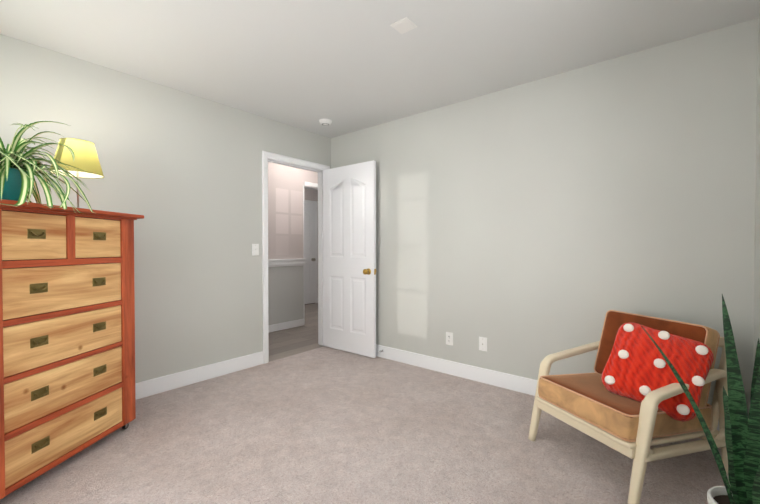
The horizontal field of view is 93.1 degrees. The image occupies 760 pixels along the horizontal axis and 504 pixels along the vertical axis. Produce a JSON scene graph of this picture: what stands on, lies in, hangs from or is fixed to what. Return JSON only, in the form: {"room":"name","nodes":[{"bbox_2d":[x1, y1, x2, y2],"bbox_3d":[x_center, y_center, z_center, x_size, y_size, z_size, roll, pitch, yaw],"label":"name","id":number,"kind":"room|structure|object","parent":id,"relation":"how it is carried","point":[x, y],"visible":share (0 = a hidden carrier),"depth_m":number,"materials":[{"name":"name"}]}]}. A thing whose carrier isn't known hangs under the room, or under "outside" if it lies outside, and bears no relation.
{"room":"bedroom","nodes":[
{"label":"bedroom","id":0,"kind":"room"},
{"bbox_2d":[0,34,330,382],"bbox_3d":[-1.772,-0.105,2.908,0.120,2.440,3.840,1,1,39],"label":"wall","id":1,"kind":"structure","parent":0,"point":[182,172],"depth_m":2.91,"materials":[{"name":"paint"}]},
{"bbox_2d":[135,351,263,399],"bbox_3d":[-2.000,1.058,2.539,0.015,0.125,2.657,1,1,39],"label":"baseboard","id":2,"kind":"structure","parent":1,"relation":"attached to","point":[154,386],"depth_m":3.05,"materials":[{"name":"white wood"}]},
{"bbox_2d":[252,244,258,255],"bbox_3d":[-1.204,-0.022,3.490,0.019,0.116,0.072,1,1,39],"label":"light switch","id":3,"kind":"object","parent":1,"relation":"attached to","point":[255,249],"visible":1,"depth_m":3.49,"materials":[{"name":"white plastic"}]},
{"bbox_2d":[262,151,329,363],"bbox_3d":[-0.927,0.050,3.937,0.162,2.103,0.886,1,1,39],"label":"door frame","id":4,"kind":"structure","parent":1,"relation":"attached to","point":[267,157],"depth_m":3.68,"materials":[{"name":"white wood"}]},
{"bbox_2d":[322,160,376,357],"bbox_3d":[-0.350,0.075,3.940,0.807,2.030,0.179,1,1,38],"label":"door","id":5,"kind":"structure","parent":4,"relation":"attached to","point":[349,258],"depth_m":3.90,"materials":[{"name":"white wood"}]},
{"bbox_2d":[268,162,317,324],"bbox_3d":[-1.794,-0.127,4.597,0.120,2.440,6.420,1,1,39],"label":"wall","id":6,"kind":"structure","parent":0,"point":[285,233],"depth_m":5.07,"materials":[{"name":"paint"}]},
{"bbox_2d":[269,303,323,361],"bbox_3d":[-0.559,1.158,3.596,6.340,0.096,6.420,1,1,39],"label":"floor","id":7,"kind":"structure","parent":0,"point":[291,341],"depth_m":4.57,"materials":[{"name":"laminate"}]},
{"bbox_2d":[304,188,317,203],"bbox_3d":[-2.960,-0.139,5.556,0.120,2.440,6.660,1,1,39],"label":"wall","id":8,"kind":"structure","parent":0,"point":[311,194],"depth_m":7.31,"materials":[{"name":"paint"}]},
{"bbox_2d":[268,181,317,332],"bbox_3d":[-2.280,0.025,5.076,1.542,2.125,6.300,1,1,39],"label":"trim","id":9,"kind":"structure","parent":8,"relation":"attached to","point":[283,263],"depth_m":5.30,"materials":[{"name":"white wood"}]},
{"bbox_2d":[304,203,315,303],"bbox_3d":[-1.551,0.034,7.100,0.090,2.030,0.807,1,1,39],"label":"hall door","id":10,"kind":"structure","parent":8,"relation":"in","point":[309,243],"depth_m":7.30,"materials":[{"name":"white wood"}]},
{"bbox_2d":[0,346,729,503],"bbox_3d":[-0.375,1.180,1.774,3.500,0.100,3.600,1,1,39],"label":"floor carpet","id":11,"kind":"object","parent":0,"point":[324,425],"visible":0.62,"depth_m":2.03,"materials":[{"name":"beige carpet"}]},
{"bbox_2d":[0,199,143,499],"bbox_3d":[-1.837,0.448,1.925,0.525,1.360,0.900,0,1,7],"label":"dresser","id":12,"kind":"object","parent":11,"relation":"on","point":[67,340],"visible":1,"depth_m":1.84,"materials":[{"name":"red wood"}]},
{"bbox_2d":[0,121,92,212],"bbox_3d":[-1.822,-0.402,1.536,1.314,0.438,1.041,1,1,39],"label":"spider plant","id":13,"kind":"object","parent":12,"relation":"on","point":[17,181],"visible":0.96,"depth_m":1.69,"materials":[{"name":"green plant"}]},
{"bbox_2d":[50,138,103,207],"bbox_3d":[-1.791,-0.445,2.133,0.252,0.419,0.252,1,1,39],"label":"lamp","id":14,"kind":"object","parent":12,"relation":"on","point":[86,159],"visible":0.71,"depth_m":2.07,"materials":[{"name":"yellow fabric"}]},
{"bbox_2d":[528,310,727,503],"bbox_3d":[1.381,0.752,1.989,0.803,0.757,0.697,0,1,-21],"label":"chair","id":15,"kind":"object","parent":11,"relation":"on","point":[628,398],"visible":0.96,"depth_m":1.80,"materials":[{"name":"beige leather"}]},
{"bbox_2d":[601,322,713,421],"bbox_3d":[1.396,0.591,1.832,0.398,0.398,0.175,17,-16,44],"label":"pillow","id":16,"kind":"object","parent":15,"relation":"on","point":[634,368],"depth_m":1.78,"materials":[{"name":"red fabric"}]},
{"bbox_2d":[640,294,759,503],"bbox_3d":[1.221,0.642,1.315,0.447,0.987,0.285,1,1,39],"label":"snake plant","id":17,"kind":"object","parent":11,"relation":"on","point":[742,433],"visible":1,"depth_m":1.27,"materials":[{"name":"green plant"}]},
{"bbox_2d":[0,0,759,137],"bbox_3d":[-0.559,-1.383,3.563,6.340,0.100,6.420,1,1,39],"label":"ceiling","id":18,"kind":"structure","parent":0,"point":[347,66],"depth_m":2.26,"materials":[{"name":"white paint"}]},
{"bbox_2d":[319,119,331,125],"bbox_3d":[-0.555,-1.316,3.662,0.128,0.036,0.128,1,1,39],"label":"smoke detector","id":19,"kind":"object","parent":18,"relation":"attached to","point":[325,122],"visible":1,"depth_m":3.62,"materials":[{"name":"white plastic"}]},
{"bbox_2d":[390,17,417,33],"bbox_3d":[0.139,-1.311,2.087,0.115,0.006,0.115,1,1,39],"label":"ceiling vent","id":20,"kind":"object","parent":18,"relation":"in","point":[404,25],"visible":1,"depth_m":2.08,"materials":[{"name":"white"}]},
{"bbox_2d":[331,18,757,420],"bbox_3d":[0.854,-0.108,3.155,3.620,2.440,0.120,1,1,39],"label":"wall","id":21,"kind":"structure","parent":0,"point":[525,229],"depth_m":2.63,"materials":[{"name":"paint"}]},
{"bbox_2d":[446,332,452,345],"bbox_3d":[0.629,0.787,3.267,0.072,0.116,0.010,1,1,39],"label":"electrical outlet","id":22,"kind":"object","parent":21,"relation":"attached to","point":[449,338],"visible":1,"depth_m":3.26,"materials":[{"name":"white plastic"}]},
{"bbox_2d":[479,337,486,350],"bbox_3d":[0.875,0.783,3.062,0.072,0.116,0.015,1,1,39],"label":"electrical outlet","id":23,"kind":"object","parent":21,"relation":"attached to","point":[482,343],"visible":1,"depth_m":3.06,"materials":[{"name":"white plastic"}]},
{"bbox_2d":[376,344,719,434],"bbox_3d":[0.757,1.049,3.163,3.480,0.125,0.015,1,1,39],"label":"baseboard","id":24,"kind":"structure","parent":21,"relation":"attached to","point":[525,385],"depth_m":3.17,"materials":[{"name":"white wood"}]},
{"bbox_2d":[753,13,759,368],"bbox_3d":[0.984,-0.075,0.561,0.120,2.440,3.720,1,1,39],"label":"wall","id":25,"kind":"structure","parent":0,"point":[757,279],"depth_m":1.98,"materials":[{"name":"paint"}]}
]}

